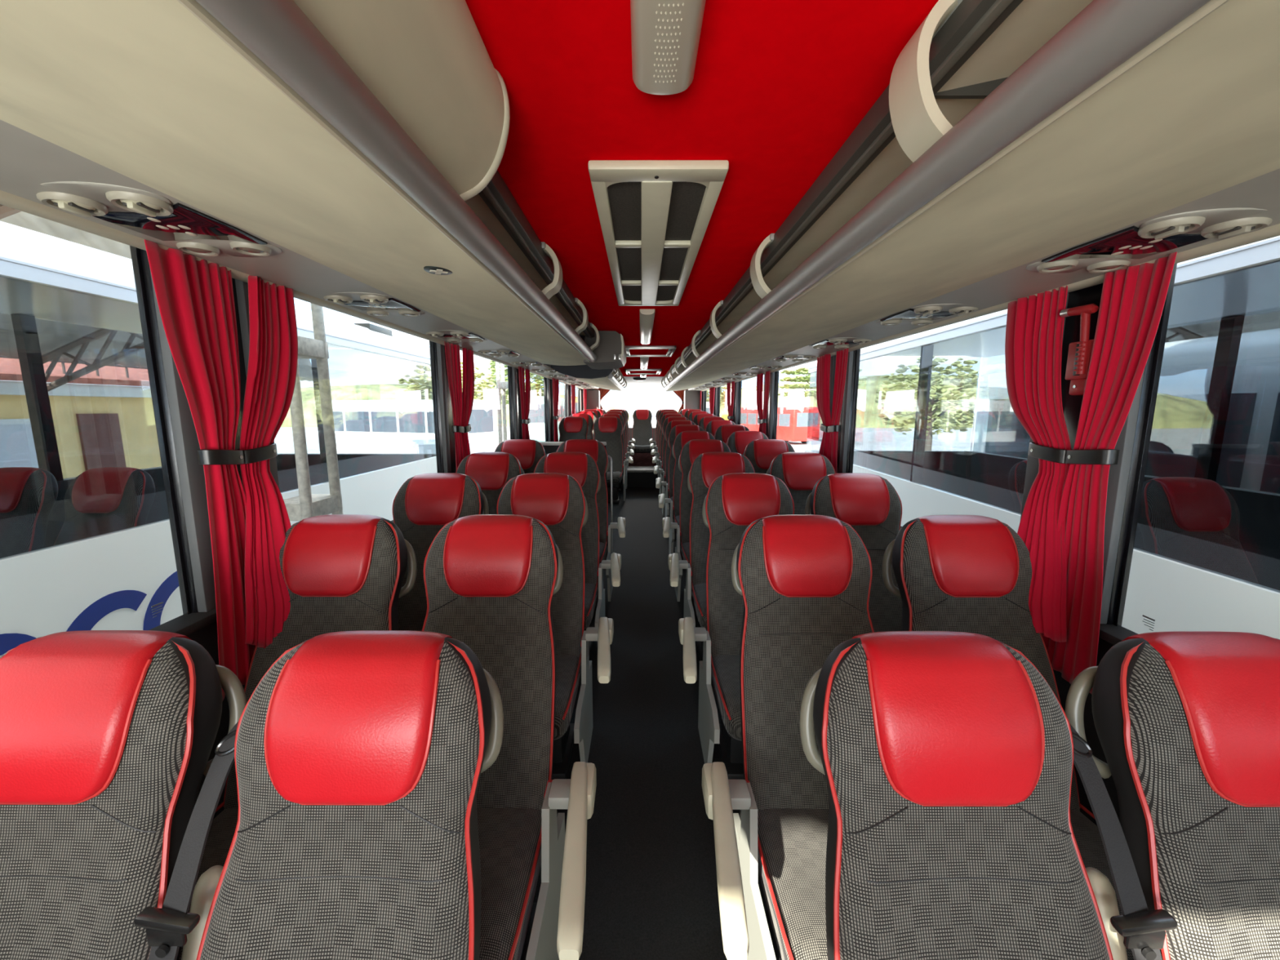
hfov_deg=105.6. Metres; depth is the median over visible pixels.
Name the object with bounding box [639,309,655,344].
recessed light
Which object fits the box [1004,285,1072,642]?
curtain
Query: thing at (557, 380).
curtain
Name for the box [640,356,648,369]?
recessed light
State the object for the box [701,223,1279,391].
trim
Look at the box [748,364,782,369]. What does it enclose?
console
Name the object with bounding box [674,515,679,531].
cushion
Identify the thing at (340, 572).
seat
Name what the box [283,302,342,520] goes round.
post
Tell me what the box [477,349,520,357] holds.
console
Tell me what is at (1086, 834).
cushion
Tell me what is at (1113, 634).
baseboard
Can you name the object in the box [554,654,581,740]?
cushion
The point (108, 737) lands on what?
seat
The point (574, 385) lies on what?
curtain
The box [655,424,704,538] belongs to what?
seat
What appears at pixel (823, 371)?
curtain
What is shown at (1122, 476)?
trim
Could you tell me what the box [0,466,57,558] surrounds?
seat
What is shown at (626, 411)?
seat
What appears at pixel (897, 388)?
tree
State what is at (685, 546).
cushion
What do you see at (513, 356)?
light
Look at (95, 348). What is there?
shed roof
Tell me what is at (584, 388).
curtain
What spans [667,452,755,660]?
seat
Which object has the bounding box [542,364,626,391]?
luggage rack
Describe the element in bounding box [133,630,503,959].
seat
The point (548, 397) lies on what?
trim
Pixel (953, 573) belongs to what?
seat
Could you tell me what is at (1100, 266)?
light
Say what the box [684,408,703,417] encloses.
seat
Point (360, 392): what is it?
hill
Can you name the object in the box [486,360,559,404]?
tree
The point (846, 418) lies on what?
trim
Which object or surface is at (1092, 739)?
wall
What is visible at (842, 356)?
curtain
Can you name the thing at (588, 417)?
seat
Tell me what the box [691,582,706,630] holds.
cushion
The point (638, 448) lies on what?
cushion
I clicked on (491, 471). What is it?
seat
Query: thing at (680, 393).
curtain
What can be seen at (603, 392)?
curtain
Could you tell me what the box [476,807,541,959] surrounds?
cushion
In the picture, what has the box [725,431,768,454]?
seat
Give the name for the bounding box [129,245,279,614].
trim
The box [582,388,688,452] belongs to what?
wall
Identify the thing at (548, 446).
wall
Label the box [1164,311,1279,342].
shed roof
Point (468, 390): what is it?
curtain
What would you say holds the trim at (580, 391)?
attached to the wall at (206, 636)
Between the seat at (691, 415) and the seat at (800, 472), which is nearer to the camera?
the seat at (800, 472)
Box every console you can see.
[35,181,282,257]
[323,292,425,316]
[425,329,487,342]
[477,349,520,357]
[509,360,542,366]
[531,368,556,373]
[546,373,568,377]
[558,378,577,381]
[567,382,583,383]
[697,386,712,387]
[703,383,720,386]
[711,381,729,383]
[720,377,742,380]
[732,372,759,376]
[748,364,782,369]
[772,354,816,361]
[808,337,871,348]
[875,303,978,325]
[1026,208,1272,273]
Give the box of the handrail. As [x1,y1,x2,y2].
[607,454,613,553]
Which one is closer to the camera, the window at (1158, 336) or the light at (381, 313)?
the window at (1158, 336)
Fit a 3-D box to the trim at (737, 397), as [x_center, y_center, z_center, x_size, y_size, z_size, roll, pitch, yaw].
[1.509,-1.020,7.635,0.078,1.200,0.368,0,8,0]
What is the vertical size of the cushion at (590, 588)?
0.157 m
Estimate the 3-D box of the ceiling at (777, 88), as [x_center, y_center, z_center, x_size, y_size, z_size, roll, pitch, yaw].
[0.053,-1.098,3.451,0.840,0.050,10.550,0,8,0]
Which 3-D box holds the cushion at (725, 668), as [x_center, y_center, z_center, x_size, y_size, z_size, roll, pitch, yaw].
[0.561,0.901,2.115,0.472,0.157,0.573,0,8,0]
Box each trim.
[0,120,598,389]
[0,190,585,390]
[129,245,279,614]
[429,340,460,473]
[507,365,522,439]
[543,377,554,441]
[564,383,571,417]
[578,388,583,411]
[586,390,600,408]
[683,390,702,409]
[688,168,1279,391]
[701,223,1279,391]
[702,391,705,411]
[713,386,720,417]
[732,381,742,424]
[762,370,779,439]
[829,348,860,473]
[1020,263,1177,626]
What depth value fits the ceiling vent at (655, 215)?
1.40 m
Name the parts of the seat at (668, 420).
armrest, panel, backrest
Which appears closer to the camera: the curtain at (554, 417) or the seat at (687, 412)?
the curtain at (554, 417)
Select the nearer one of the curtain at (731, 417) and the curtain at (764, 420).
the curtain at (764, 420)
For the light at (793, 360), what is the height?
0.016 m
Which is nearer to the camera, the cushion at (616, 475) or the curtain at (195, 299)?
the curtain at (195, 299)
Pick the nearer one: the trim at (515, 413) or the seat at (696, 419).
the trim at (515, 413)
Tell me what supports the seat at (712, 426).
on the floor
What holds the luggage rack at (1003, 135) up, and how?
attached to the ceiling at (777, 88)
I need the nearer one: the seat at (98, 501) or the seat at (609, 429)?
the seat at (98, 501)
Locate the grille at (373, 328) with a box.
[354,323,392,336]
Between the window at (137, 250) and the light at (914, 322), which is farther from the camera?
the light at (914, 322)
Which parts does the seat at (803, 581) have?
armrest, grab handle, panel, backrest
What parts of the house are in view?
pane, roof railing, door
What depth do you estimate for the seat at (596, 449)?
4.06 m
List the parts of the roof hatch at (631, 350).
panel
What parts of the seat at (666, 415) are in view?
panel, backrest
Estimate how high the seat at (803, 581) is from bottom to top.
1.249 m
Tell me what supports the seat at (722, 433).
on the floor
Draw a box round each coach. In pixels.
[0,221,437,656]
[804,235,1279,639]
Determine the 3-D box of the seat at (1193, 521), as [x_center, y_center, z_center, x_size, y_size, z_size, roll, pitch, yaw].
[2.725,0.662,2.155,0.478,1.249,0.899,0,8,0]
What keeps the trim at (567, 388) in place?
attached to the wall at (206, 636)
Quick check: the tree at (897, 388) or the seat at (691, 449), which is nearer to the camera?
the seat at (691, 449)
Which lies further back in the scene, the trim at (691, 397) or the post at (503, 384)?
the trim at (691, 397)
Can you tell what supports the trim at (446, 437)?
attached to the wall at (206, 636)
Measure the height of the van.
1.950 m
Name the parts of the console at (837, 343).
mounting plate, control panel, mounting plate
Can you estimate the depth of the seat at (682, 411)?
11.24 m
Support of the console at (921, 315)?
attached to the wall at (1092, 739)
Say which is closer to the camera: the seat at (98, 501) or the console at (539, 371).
the seat at (98, 501)
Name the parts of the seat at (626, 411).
backrest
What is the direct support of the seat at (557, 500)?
on the floor
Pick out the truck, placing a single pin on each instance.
(536, 413)
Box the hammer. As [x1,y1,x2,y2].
[1059,303,1098,395]
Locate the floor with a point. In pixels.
(651, 893)
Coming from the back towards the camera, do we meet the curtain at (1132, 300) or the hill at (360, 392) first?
the hill at (360, 392)
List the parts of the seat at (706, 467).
armrest, panel, grab handle, backrest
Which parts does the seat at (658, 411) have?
backrest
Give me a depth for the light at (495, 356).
4.09 m
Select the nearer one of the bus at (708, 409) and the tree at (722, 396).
the bus at (708, 409)
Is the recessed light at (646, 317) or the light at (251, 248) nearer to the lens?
the light at (251, 248)
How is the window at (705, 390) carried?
in the wall at (1092, 739)
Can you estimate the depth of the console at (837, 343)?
3.01 m
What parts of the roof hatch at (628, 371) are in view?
panel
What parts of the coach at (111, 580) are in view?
pillar frame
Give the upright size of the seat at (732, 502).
1.249 m
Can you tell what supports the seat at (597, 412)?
on the floor
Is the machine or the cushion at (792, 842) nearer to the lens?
the cushion at (792, 842)
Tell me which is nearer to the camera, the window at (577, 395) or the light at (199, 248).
the light at (199, 248)
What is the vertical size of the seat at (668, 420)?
1.249 m
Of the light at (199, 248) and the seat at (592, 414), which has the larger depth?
the seat at (592, 414)
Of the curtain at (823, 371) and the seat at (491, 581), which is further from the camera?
the curtain at (823, 371)
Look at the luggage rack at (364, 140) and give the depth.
0.68 m
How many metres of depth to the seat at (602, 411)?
11.25 m
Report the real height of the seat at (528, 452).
1.249 m
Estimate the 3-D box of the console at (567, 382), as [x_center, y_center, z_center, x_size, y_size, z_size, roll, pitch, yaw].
[-1.134,-1.711,8.562,0.304,0.037,0.495,0,8,0]
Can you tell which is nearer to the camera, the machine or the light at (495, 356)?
the light at (495, 356)
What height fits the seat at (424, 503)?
1.249 m
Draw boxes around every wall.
[186,620,244,818]
[538,441,607,555]
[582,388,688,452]
[1053,637,1119,826]
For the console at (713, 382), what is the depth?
7.57 m
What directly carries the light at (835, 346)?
on the console at (837, 343)
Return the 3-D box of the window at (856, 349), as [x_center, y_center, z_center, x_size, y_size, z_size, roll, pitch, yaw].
[1.509,-0.278,2.624,0.011,1.200,2.020,0,8,0]
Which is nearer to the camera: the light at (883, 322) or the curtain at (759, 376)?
the light at (883, 322)
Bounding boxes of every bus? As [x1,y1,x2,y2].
[332,400,496,453]
[571,396,607,414]
[679,401,710,413]
[740,406,820,443]
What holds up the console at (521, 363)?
attached to the wall at (206, 636)
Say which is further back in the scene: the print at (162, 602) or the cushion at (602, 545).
the cushion at (602, 545)
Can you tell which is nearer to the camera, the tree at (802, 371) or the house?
the house
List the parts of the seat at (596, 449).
backrest, grab handle, panel, armrest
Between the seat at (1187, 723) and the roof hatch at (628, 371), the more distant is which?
the roof hatch at (628, 371)
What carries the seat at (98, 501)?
on the coach at (111, 580)
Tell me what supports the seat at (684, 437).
on the floor
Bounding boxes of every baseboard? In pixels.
[149,520,393,635]
[900,525,1137,644]
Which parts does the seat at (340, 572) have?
backrest, grab handle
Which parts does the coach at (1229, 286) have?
pillar frame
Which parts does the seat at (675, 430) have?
armrest, panel, backrest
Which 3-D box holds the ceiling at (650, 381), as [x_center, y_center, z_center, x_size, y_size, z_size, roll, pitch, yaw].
[0.070,-2.075,10.231,2.850,0.105,3.150,0,8,0]
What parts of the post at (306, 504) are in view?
leg, brace plate, brace plate, leg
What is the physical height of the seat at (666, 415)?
1.249 m
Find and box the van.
[410,439,484,453]
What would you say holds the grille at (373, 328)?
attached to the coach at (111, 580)
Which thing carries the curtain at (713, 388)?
hanging from the wall at (1092, 739)
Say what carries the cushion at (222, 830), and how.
on the seat at (340, 572)
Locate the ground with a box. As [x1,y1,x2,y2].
[274,421,973,453]
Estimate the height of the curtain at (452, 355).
1.336 m
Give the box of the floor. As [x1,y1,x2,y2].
[533,473,765,959]
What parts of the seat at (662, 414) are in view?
panel, backrest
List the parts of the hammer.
handle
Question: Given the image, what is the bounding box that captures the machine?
[721,414,728,420]
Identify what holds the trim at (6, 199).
attached to the wall at (206, 636)
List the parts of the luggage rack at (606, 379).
panel, underside panel, rail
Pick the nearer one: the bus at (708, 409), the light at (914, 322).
the light at (914, 322)
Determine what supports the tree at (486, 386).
on the ground
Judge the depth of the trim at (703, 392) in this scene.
11.42 m
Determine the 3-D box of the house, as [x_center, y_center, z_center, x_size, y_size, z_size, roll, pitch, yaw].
[-12.164,-0.589,4.794,5.650,5.600,12.200,0,8,0]
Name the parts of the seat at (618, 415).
backrest, panel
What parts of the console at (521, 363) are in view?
control panel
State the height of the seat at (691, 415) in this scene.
1.249 m
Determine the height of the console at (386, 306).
0.037 m
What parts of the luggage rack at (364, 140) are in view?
pale trim, rail, bin lid, lid trim, panel, trim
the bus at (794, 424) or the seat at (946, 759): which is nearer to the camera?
the seat at (946, 759)
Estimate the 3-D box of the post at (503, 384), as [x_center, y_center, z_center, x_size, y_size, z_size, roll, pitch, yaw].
[-2.032,-1.185,7.452,0.400,6.000,0.480,0,8,0]
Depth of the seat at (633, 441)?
9.95 m
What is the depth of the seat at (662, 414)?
9.09 m
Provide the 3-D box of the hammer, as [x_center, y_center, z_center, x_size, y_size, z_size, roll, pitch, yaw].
[1.403,-0.413,1.560,0.057,0.280,0.125,0,8,0]
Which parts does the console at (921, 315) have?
mounting plate, control panel, mounting plate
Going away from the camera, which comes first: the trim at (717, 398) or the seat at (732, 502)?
the seat at (732, 502)
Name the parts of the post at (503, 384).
leg, brace plate, leg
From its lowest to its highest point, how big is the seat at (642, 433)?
1.249 m
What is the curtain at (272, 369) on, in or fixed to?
hanging from the wall at (206, 636)
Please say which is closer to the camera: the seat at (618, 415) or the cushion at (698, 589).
the cushion at (698, 589)
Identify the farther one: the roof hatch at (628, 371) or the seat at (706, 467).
the roof hatch at (628, 371)
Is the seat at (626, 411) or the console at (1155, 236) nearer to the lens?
the console at (1155, 236)
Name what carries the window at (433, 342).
in the wall at (206, 636)
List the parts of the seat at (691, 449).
armrest, panel, grab handle, backrest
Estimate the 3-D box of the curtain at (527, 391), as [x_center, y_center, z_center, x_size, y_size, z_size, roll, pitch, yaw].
[-1.277,-0.647,5.584,0.062,1.226,0.320,0,8,0]
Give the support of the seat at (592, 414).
on the floor
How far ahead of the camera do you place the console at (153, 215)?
1.13 m
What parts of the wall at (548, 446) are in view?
rail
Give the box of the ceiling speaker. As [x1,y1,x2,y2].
[633,377,645,380]
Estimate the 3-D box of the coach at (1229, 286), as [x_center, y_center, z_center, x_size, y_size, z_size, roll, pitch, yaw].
[3.373,1.041,0.286,2.512,3.740,14.400,0,8,3]
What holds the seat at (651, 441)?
on the floor
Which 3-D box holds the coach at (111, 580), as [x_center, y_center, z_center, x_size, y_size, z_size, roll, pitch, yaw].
[-3.845,1.059,-0.036,2.512,3.755,13.600,0,8,0]
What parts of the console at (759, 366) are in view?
control panel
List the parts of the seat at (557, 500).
backrest, grab handle, panel, armrest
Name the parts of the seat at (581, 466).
backrest, grab handle, panel, armrest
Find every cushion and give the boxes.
[179,807,238,959]
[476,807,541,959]
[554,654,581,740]
[583,582,597,630]
[599,542,606,564]
[606,471,622,483]
[631,444,653,452]
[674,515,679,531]
[680,542,689,563]
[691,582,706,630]
[711,654,742,741]
[757,808,828,959]
[1070,809,1133,959]
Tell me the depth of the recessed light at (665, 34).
0.70 m
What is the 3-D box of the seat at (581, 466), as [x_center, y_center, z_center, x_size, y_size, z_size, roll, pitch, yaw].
[-0.454,0.487,3.038,0.705,1.249,1.014,0,8,0]
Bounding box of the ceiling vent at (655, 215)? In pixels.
[587,160,728,306]
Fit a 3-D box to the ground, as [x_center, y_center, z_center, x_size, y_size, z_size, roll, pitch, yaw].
[0.083,-2.144,35.064,140.000,0.200,150.000,0,8,0]
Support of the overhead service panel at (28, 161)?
attached to the wall at (206, 636)
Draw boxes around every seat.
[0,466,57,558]
[0,630,247,959]
[53,466,155,546]
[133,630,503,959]
[179,514,417,959]
[392,472,488,631]
[422,514,596,959]
[455,452,524,514]
[493,439,546,473]
[496,472,613,779]
[533,452,621,657]
[556,439,625,606]
[558,416,589,441]
[569,413,593,439]
[576,411,597,439]
[582,408,600,417]
[593,416,633,503]
[595,408,605,415]
[600,413,634,491]
[604,411,635,481]
[608,408,635,456]
[621,408,629,444]
[631,408,653,453]
[648,408,676,456]
[649,411,679,481]
[650,413,684,491]
[652,416,689,503]
[653,419,696,519]
[655,408,662,444]
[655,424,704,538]
[658,431,715,559]
[662,439,731,606]
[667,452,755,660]
[678,472,794,779]
[679,408,689,415]
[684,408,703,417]
[688,411,709,421]
[693,413,715,425]
[697,416,724,430]
[702,514,874,959]
[704,419,735,436]
[714,424,749,443]
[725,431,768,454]
[742,439,795,473]
[766,452,835,514]
[799,631,1177,959]
[804,473,902,631]
[881,515,1133,959]
[1008,460,1026,513]
[1065,631,1279,959]
[1137,476,1258,584]
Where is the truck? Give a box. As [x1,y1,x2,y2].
[528,396,564,441]
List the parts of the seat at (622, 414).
backrest, panel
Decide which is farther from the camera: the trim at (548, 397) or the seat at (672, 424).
the trim at (548, 397)
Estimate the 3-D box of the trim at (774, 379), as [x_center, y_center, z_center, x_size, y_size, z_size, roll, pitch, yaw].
[1.504,-0.724,5.637,0.078,1.200,0.368,0,8,0]
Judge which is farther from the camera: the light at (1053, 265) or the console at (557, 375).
the console at (557, 375)
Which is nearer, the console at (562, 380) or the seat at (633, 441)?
the console at (562, 380)
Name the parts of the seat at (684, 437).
armrest, panel, backrest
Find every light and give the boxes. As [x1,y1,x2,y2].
[176,241,220,256]
[229,241,271,256]
[367,310,389,316]
[398,310,419,316]
[446,338,461,342]
[468,338,483,342]
[490,355,501,357]
[507,355,518,357]
[630,0,706,94]
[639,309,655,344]
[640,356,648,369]
[791,359,803,361]
[813,345,826,348]
[834,345,848,348]
[880,320,902,325]
[911,320,933,325]
[1036,259,1078,272]
[1086,260,1130,272]
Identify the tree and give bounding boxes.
[398,361,496,399]
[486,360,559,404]
[706,383,731,408]
[777,367,862,407]
[875,355,978,450]
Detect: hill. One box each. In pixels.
[280,384,632,426]
[675,374,977,427]
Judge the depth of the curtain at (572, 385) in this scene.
9.14 m
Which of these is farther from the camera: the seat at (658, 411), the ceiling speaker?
the seat at (658, 411)
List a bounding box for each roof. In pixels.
[0,204,313,391]
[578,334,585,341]
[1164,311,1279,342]
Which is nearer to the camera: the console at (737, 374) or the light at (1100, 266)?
the light at (1100, 266)
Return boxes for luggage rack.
[0,0,626,369]
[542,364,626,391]
[661,0,1279,392]
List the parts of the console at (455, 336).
mounting plate, control panel, mounting plate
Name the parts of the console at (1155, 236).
mounting plate, control panel, mounting plate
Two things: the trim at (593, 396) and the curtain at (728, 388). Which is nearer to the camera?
the curtain at (728, 388)
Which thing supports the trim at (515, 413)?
attached to the wall at (206, 636)
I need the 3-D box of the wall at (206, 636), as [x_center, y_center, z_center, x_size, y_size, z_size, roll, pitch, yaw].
[-1.378,0.115,5.227,0.130,3.440,13.700,0,8,0]
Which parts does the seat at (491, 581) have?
backrest, panel, grab handle, armrest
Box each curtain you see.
[143,239,255,702]
[236,275,297,648]
[444,341,464,469]
[461,347,474,457]
[518,366,527,439]
[524,368,530,439]
[552,377,557,441]
[555,378,559,441]
[571,384,573,414]
[573,385,575,413]
[583,388,585,409]
[585,389,586,409]
[595,387,609,409]
[673,389,687,412]
[709,387,711,413]
[711,386,715,414]
[726,382,730,420]
[728,381,734,421]
[756,373,763,431]
[760,370,770,434]
[816,353,831,457]
[827,348,848,473]
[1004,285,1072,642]
[1041,251,1177,694]
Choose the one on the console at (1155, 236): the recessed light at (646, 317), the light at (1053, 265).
the light at (1053, 265)
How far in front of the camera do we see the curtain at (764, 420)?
5.41 m
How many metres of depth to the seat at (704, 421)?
7.48 m
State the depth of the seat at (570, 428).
7.46 m
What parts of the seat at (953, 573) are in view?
grab handle, backrest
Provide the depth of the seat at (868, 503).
2.43 m
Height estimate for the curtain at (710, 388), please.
1.189 m
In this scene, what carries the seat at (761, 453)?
on the floor
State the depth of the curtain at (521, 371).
5.31 m
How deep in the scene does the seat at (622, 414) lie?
9.09 m
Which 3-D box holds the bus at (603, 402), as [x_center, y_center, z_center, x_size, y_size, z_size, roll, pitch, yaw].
[-4.398,-5.297,42.695,2.520,3.800,9.020,0,8,0]
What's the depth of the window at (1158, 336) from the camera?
1.46 m
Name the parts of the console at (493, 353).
mounting plate, control panel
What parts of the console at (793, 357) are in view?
control panel, mounting plate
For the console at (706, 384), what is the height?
0.037 m
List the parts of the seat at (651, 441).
backrest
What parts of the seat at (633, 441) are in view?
backrest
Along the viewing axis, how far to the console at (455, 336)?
2.98 m
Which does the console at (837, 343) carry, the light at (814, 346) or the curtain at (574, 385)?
the light at (814, 346)
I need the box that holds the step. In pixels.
[626,453,660,487]
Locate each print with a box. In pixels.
[151,601,163,617]
[1142,614,1155,631]
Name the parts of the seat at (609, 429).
backrest, panel, armrest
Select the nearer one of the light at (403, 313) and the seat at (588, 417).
the light at (403, 313)
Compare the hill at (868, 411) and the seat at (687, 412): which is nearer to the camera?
the seat at (687, 412)
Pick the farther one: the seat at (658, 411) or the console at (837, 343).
the seat at (658, 411)
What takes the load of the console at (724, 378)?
attached to the wall at (1092, 739)
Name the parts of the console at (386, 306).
mounting plate, control panel, mounting plate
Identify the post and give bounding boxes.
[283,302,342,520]
[495,361,508,444]
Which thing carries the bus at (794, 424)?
on the ground
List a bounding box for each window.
[134,247,191,617]
[432,342,441,472]
[509,366,512,431]
[575,386,579,413]
[704,390,706,411]
[773,371,777,435]
[848,349,857,473]
[1112,287,1168,631]
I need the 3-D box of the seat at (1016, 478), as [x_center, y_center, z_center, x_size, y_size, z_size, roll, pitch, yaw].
[2.727,0.537,2.996,0.478,1.249,0.899,0,8,0]
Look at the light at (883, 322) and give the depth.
2.28 m
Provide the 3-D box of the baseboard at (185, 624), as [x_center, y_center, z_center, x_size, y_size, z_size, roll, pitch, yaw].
[-1.370,-0.113,5.193,0.095,0.030,13.700,0,8,0]
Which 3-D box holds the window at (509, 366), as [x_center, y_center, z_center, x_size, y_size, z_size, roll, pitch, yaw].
[-1.402,-0.579,4.502,0.011,1.155,1.950,0,8,0]
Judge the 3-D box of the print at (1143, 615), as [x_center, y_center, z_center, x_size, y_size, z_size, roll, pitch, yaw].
[1.500,0.422,1.436,0.002,0.034,0.034,0,8,0]
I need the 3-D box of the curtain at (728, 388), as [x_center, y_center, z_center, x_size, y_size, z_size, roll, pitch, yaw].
[1.409,-0.950,7.756,0.062,1.189,0.360,0,8,0]
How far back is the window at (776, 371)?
5.43 m
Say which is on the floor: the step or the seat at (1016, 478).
the step
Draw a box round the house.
[0,355,161,478]
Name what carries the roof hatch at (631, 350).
attached to the ceiling at (777, 88)
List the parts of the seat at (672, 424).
armrest, panel, backrest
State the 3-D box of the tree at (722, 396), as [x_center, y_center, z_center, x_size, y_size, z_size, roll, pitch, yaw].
[8.586,-9.541,59.197,5.984,7.379,5.963,0,8,0]
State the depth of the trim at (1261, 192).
1.54 m
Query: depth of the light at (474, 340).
3.16 m
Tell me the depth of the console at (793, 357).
3.91 m
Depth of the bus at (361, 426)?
23.80 m
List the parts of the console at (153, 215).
mounting plate, control panel, mounting plate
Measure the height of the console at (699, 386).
0.037 m
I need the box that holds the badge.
[423,266,452,275]
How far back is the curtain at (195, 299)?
1.48 m
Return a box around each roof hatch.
[624,368,662,374]
[625,345,675,356]
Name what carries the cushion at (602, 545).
on the seat at (596, 449)
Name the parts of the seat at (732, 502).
armrest, grab handle, panel, backrest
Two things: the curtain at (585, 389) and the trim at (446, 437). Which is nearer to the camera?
the trim at (446, 437)
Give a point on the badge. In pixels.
(431, 269)
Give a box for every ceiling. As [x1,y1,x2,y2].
[465,0,938,376]
[619,376,671,386]

